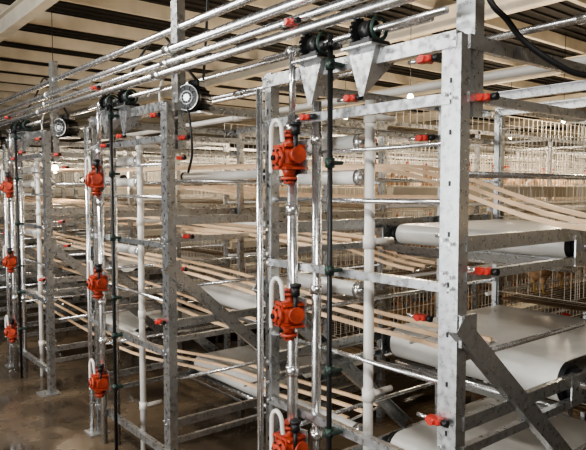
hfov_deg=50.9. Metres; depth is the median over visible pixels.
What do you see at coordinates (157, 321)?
clamp
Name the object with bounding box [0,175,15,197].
valve
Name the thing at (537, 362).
belt
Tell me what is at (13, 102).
purlin
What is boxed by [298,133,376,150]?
roller
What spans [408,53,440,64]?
clamp
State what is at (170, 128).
frame
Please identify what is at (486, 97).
clamp
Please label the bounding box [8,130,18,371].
riser pipe
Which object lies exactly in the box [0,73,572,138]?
purlin
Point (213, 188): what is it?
conveyor belt
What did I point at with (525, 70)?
tube
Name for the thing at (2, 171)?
hose
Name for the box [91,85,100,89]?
clamp
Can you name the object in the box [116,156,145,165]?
roller
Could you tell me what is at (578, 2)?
purlin
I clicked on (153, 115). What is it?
clamp
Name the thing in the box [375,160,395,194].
hen
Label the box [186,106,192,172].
power cable
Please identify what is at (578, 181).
hen
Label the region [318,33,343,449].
shaft
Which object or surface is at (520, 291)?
hen
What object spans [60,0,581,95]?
purlin
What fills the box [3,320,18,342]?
valve
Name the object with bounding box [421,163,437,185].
hen
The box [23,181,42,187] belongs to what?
roller
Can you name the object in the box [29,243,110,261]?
belt
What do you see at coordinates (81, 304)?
belt
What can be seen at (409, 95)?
light bulb
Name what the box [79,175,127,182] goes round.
roller
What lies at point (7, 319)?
hose
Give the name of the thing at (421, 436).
belt
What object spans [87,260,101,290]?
hose
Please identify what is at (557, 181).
hen
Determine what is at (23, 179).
roller
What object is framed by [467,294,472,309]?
hen
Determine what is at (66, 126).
motor
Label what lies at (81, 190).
wire cage
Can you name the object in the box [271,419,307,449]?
valve
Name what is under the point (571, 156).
wall
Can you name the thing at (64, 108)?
power cable
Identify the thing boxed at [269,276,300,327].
hose
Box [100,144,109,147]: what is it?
clamp
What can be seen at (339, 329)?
wire cage
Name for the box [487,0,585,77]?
power cable
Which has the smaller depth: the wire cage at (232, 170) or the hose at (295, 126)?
the hose at (295, 126)
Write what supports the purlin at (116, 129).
on the rafter at (523, 123)
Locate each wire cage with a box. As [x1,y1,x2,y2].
[0,167,253,250]
[0,170,249,234]
[15,159,585,263]
[51,147,579,286]
[103,144,585,300]
[180,123,585,348]
[282,109,585,417]
[480,97,585,417]
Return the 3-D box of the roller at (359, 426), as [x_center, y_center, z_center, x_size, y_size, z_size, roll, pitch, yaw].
[0.172,0.833,2.614,0.068,0.068,0.460,-3,4,-39]
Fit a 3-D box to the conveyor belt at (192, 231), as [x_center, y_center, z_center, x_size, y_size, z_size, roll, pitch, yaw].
[-0.951,0.075,5.941,0.241,0.171,5.612,-3,4,-39]
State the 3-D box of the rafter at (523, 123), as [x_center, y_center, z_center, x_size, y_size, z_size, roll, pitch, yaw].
[8.293,-3.112,18.189,0.120,0.241,32.000,-3,4,-39]
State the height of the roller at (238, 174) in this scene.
0.069 m
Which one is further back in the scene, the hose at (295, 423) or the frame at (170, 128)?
the frame at (170, 128)
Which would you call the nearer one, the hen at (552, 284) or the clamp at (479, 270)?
the clamp at (479, 270)
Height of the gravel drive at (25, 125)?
0.112 m
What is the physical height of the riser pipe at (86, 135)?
2.130 m
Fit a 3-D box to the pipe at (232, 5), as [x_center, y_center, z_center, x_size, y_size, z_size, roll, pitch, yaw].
[-2.465,-1.224,5.668,0.057,0.057,16.000,-3,4,-39]
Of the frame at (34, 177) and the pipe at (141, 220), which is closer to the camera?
the pipe at (141, 220)
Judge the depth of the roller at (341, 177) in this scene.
2.49 m
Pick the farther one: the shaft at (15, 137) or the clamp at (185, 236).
the shaft at (15, 137)
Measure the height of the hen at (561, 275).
0.342 m
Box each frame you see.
[0,147,138,328]
[0,156,79,290]
[0,165,35,264]
[4,60,229,397]
[84,0,386,449]
[252,0,585,449]
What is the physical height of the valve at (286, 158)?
0.211 m
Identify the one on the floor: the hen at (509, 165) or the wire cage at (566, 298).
the wire cage at (566, 298)
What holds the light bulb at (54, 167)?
hanging from the ceiling
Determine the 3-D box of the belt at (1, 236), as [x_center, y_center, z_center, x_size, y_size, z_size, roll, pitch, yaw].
[-4.111,0.270,9.466,0.979,0.196,1.190,-3,4,-39]
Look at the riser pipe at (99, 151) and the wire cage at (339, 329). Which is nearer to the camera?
the riser pipe at (99, 151)
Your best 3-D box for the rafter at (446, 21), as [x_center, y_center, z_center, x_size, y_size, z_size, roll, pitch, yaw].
[-0.865,-2.689,10.759,0.120,0.241,32.000,-3,4,-39]
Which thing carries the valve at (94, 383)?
attached to the riser pipe at (99, 151)
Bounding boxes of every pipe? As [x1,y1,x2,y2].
[0,0,256,104]
[0,0,320,114]
[0,0,367,120]
[0,0,416,126]
[2,17,433,133]
[2,144,11,364]
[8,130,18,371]
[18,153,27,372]
[34,152,56,375]
[41,72,353,137]
[79,12,585,128]
[84,127,93,431]
[95,105,107,443]
[109,136,120,444]
[136,136,161,449]
[256,89,263,449]
[286,51,298,418]
[310,101,322,449]
[362,100,394,449]
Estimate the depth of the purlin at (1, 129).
23.11 m
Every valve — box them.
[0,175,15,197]
[1,250,17,272]
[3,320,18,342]
[84,164,105,195]
[86,267,109,298]
[87,366,110,397]
[270,130,307,183]
[270,287,307,340]
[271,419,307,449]
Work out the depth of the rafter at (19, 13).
7.19 m
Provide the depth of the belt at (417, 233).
2.85 m
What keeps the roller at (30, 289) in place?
attached to the frame at (27, 139)
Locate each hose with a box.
[1,170,10,192]
[3,245,12,267]
[5,315,13,336]
[85,156,99,188]
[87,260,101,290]
[89,359,103,388]
[269,118,300,172]
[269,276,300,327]
[270,409,300,449]
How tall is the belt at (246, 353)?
0.196 m
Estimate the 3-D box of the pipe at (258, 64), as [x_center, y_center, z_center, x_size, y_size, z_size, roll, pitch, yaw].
[-3.151,-1.256,7.624,0.041,0.041,12.100,-3,4,-39]
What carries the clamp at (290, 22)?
attached to the pipe at (376, 6)
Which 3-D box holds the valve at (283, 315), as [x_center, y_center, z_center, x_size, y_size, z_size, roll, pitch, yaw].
[-0.021,0.360,2.474,0.136,0.211,0.142,-1,4,-24]
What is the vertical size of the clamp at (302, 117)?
0.024 m
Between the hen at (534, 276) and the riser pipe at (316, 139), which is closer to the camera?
the riser pipe at (316, 139)
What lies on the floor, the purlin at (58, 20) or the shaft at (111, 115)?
the shaft at (111, 115)
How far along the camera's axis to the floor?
4.95 m
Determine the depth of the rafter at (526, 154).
36.17 m
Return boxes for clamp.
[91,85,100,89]
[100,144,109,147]
[116,134,125,137]
[148,112,159,117]
[153,318,165,324]
[175,156,186,159]
[179,135,189,139]
[181,234,194,238]
[279,17,300,27]
[297,113,316,120]
[337,94,363,102]
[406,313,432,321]
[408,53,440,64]
[408,134,435,141]
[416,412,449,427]
[468,266,499,275]
[476,92,499,101]
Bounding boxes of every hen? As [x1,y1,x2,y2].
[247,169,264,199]
[357,303,396,342]
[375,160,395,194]
[389,161,409,186]
[394,296,427,323]
[403,292,435,315]
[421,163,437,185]
[467,283,481,310]
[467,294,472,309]
[469,165,493,185]
[487,283,512,305]
[492,165,509,198]
[505,179,526,199]
[506,280,521,305]
[526,257,551,293]
[526,278,553,291]
[528,172,545,198]
[543,168,568,199]
[557,267,578,288]
[571,170,585,186]
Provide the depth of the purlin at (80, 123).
21.16 m
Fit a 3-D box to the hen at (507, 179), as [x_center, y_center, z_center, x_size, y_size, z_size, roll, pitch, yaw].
[2.213,-0.416,6.158,0.150,0.342,0.338,-2,4,-28]
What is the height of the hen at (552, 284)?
0.342 m
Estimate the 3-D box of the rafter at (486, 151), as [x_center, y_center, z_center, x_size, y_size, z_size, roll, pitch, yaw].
[17.605,-3.542,25.745,0.120,0.241,32.000,-3,4,-39]
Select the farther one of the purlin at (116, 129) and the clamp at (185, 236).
the purlin at (116, 129)
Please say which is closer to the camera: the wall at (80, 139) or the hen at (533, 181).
the hen at (533, 181)
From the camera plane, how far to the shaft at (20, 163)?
5.67 m
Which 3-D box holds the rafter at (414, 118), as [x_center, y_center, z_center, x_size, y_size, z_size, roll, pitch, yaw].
[5.189,-2.968,15.670,0.120,0.241,32.000,-3,4,-39]
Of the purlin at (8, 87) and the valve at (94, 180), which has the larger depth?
the purlin at (8, 87)
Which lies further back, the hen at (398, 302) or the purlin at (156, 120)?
the purlin at (156, 120)
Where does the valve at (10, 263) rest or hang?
attached to the riser pipe at (14, 297)
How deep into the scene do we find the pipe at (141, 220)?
3.94 m
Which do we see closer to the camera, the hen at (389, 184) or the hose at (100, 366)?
the hose at (100, 366)
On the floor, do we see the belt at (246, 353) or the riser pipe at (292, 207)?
the riser pipe at (292, 207)
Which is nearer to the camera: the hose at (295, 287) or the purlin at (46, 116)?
the hose at (295, 287)
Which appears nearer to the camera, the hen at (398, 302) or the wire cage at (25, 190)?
the hen at (398, 302)
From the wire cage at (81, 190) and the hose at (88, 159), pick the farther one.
the wire cage at (81, 190)
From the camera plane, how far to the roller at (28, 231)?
5.75 m
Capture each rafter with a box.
[0,0,59,41]
[0,0,564,136]
[102,54,585,142]
[221,92,585,139]
[263,118,576,148]
[375,128,585,145]
[376,138,582,154]
[414,145,585,157]
[469,150,585,159]
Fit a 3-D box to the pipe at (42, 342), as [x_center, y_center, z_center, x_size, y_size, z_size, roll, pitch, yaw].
[-2.257,0.361,5.618,0.155,2.040,0.050,-3,4,-39]
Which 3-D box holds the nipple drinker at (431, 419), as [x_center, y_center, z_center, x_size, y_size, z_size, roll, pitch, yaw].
[0.450,0.628,1.990,0.056,0.024,0.120,-3,4,-39]
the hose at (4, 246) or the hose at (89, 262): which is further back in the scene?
the hose at (4, 246)
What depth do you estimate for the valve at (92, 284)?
4.01 m
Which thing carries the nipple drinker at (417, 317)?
attached to the frame at (463, 49)
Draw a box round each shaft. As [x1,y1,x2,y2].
[10,125,26,377]
[103,98,123,449]
[263,6,448,61]
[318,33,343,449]
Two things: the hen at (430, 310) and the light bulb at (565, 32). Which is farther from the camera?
the light bulb at (565, 32)
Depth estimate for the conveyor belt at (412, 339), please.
3.17 m
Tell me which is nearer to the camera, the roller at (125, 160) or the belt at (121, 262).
the roller at (125, 160)
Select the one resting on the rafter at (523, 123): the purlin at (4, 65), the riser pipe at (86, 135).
the purlin at (4, 65)
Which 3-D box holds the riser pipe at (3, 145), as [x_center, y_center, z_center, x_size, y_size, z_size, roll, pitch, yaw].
[-2.736,0.301,5.883,0.029,2.130,0.029,-3,4,-39]
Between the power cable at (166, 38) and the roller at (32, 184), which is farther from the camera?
the roller at (32, 184)
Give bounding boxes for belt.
[0,195,362,245]
[0,224,494,348]
[0,234,59,245]
[0,246,256,327]
[0,268,44,290]
[14,162,585,230]
[26,291,379,420]
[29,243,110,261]
[29,283,121,313]
[78,218,436,272]
[83,306,212,349]
[92,254,212,283]
[106,185,437,206]
[184,338,362,413]
[188,273,360,329]
[211,221,282,229]
[378,305,585,416]
[380,219,585,272]
[381,397,585,449]
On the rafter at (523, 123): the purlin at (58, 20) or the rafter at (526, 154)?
the purlin at (58, 20)
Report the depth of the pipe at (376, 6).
2.70 m
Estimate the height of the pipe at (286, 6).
0.062 m
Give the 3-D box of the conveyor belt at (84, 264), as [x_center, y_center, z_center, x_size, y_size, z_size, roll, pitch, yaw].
[-2.140,0.448,6.157,0.241,0.161,5.812,-3,4,-39]
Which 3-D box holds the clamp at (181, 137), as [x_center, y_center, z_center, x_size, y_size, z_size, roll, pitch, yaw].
[-0.611,-0.485,3.425,0.056,0.024,0.120,-3,4,-39]
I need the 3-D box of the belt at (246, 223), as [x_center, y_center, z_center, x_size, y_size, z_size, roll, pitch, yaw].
[-0.408,-0.017,4.346,0.080,0.080,1.110,-3,4,-39]
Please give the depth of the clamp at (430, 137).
2.35 m
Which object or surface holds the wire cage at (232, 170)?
on the floor
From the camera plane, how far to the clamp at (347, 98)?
2.20 m
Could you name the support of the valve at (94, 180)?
attached to the riser pipe at (99, 151)
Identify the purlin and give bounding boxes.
[0,4,585,110]
[0,46,585,128]
[0,61,584,135]
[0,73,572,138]
[0,83,581,144]
[0,91,569,146]
[0,99,575,150]
[0,105,556,151]
[0,112,584,156]
[0,116,569,157]
[0,120,553,158]
[0,125,531,157]
[0,128,505,158]
[3,30,432,97]
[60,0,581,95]
[229,0,585,80]
[408,0,585,53]
[567,0,585,7]
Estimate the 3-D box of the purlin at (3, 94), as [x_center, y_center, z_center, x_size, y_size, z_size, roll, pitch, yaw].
[3.793,-3.654,23.704,48.000,0.170,0.070,-3,4,-39]
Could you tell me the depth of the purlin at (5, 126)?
23.83 m
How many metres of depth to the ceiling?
9.35 m
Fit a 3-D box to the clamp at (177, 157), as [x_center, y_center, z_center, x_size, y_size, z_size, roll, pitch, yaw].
[-0.708,-0.420,3.866,0.056,0.024,0.120,-3,4,-39]
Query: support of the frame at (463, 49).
on the floor
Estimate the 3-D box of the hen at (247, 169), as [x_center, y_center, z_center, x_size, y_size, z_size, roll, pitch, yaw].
[-0.387,-0.443,6.637,0.338,0.342,0.150,3,5,44]
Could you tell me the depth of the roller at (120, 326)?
4.16 m
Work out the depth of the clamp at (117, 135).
3.75 m
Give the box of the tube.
[0,56,585,155]
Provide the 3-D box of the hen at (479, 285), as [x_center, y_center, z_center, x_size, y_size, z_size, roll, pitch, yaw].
[1.649,0.697,5.793,0.338,0.342,0.150,-1,3,-21]
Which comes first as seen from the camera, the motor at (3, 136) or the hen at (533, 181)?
the hen at (533, 181)
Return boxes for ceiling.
[0,0,585,137]
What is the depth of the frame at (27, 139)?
5.35 m
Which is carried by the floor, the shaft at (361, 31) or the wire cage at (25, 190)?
the wire cage at (25, 190)
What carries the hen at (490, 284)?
in the wire cage at (339, 329)
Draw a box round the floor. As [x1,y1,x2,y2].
[0,251,585,449]
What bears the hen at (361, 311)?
in the wire cage at (339, 329)
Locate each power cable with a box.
[17,77,68,122]
[107,37,196,94]
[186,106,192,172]
[202,0,208,79]
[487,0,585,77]
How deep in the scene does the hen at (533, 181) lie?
6.23 m
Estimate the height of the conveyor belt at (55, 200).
0.263 m
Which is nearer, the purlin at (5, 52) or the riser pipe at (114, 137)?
the riser pipe at (114, 137)
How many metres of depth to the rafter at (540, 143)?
28.17 m
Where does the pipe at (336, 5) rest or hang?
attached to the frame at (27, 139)
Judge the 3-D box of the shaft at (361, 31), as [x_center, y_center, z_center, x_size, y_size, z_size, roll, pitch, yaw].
[0.179,-0.690,2.281,0.110,0.112,0.950,-3,4,-39]
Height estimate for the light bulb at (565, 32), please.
1.348 m
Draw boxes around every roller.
[23,166,41,172]
[23,179,42,182]
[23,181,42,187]
[25,228,43,236]
[27,288,44,296]
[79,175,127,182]
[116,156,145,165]
[117,177,145,186]
[118,243,146,255]
[119,325,146,339]
[180,169,264,179]
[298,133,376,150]
[298,169,376,185]
[298,273,375,298]
[298,400,374,436]
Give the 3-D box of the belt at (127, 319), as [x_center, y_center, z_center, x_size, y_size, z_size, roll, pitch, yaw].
[-1.462,1.015,6.244,0.979,0.196,1.190,-3,4,-39]
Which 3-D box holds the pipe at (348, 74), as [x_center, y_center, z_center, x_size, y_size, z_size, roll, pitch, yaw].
[-3.033,-1.281,8.429,0.052,0.052,11.000,-3,4,-39]
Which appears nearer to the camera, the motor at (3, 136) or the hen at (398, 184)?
the hen at (398, 184)
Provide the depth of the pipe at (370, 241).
2.37 m
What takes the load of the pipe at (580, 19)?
attached to the frame at (463, 49)
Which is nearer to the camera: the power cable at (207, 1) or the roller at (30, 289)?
the power cable at (207, 1)
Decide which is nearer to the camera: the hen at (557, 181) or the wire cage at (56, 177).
the hen at (557, 181)
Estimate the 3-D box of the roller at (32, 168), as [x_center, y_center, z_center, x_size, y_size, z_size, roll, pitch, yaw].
[-2.420,-0.517,5.732,0.068,0.068,0.460,-3,4,-39]
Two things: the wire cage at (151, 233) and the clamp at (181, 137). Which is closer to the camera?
the clamp at (181, 137)
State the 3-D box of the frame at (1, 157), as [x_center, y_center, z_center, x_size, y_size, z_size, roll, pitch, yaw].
[-4.354,-0.202,9.254,1.870,2.750,1.210,-3,4,-39]
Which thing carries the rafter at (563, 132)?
attached to the wall at (80, 139)
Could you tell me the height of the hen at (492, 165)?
0.342 m
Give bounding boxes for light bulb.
[51,6,57,172]
[407,2,412,97]
[561,32,565,122]
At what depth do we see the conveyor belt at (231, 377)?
4.23 m
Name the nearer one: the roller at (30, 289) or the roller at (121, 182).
the roller at (121, 182)
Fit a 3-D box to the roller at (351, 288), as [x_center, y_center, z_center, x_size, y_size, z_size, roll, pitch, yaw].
[0.172,0.254,2.581,0.068,0.068,0.460,-3,4,-39]
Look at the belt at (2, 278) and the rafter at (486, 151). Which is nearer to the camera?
the belt at (2, 278)
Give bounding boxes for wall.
[0,132,513,227]
[520,156,585,183]
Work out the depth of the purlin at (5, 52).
11.03 m
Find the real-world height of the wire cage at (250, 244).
2.363 m
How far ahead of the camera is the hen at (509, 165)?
5.89 m
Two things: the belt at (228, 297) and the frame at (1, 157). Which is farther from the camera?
the frame at (1, 157)
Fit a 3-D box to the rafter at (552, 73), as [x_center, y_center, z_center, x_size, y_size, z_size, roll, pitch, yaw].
[2.162,-2.829,13.215,0.120,0.241,32.000,-3,4,-39]
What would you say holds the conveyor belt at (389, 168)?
on the frame at (463, 49)
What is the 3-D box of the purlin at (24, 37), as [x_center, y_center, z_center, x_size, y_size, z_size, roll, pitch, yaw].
[7.735,-3.378,18.862,48.000,0.170,0.070,-3,4,-39]
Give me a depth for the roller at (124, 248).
4.10 m
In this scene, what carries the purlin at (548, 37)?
on the rafter at (523, 123)
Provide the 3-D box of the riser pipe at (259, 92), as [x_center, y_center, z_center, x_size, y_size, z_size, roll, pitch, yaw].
[-0.144,0.482,2.698,0.029,2.130,0.029,-3,4,-39]
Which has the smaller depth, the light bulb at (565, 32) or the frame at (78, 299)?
the frame at (78, 299)
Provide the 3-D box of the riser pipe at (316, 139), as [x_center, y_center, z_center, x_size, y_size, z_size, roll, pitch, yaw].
[0.095,0.534,2.502,0.050,2.050,0.050,-3,4,-39]
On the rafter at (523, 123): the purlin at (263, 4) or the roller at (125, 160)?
the purlin at (263, 4)
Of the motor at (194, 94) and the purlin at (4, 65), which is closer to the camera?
the motor at (194, 94)
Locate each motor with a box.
[0,133,7,150]
[41,114,79,142]
[158,73,213,119]

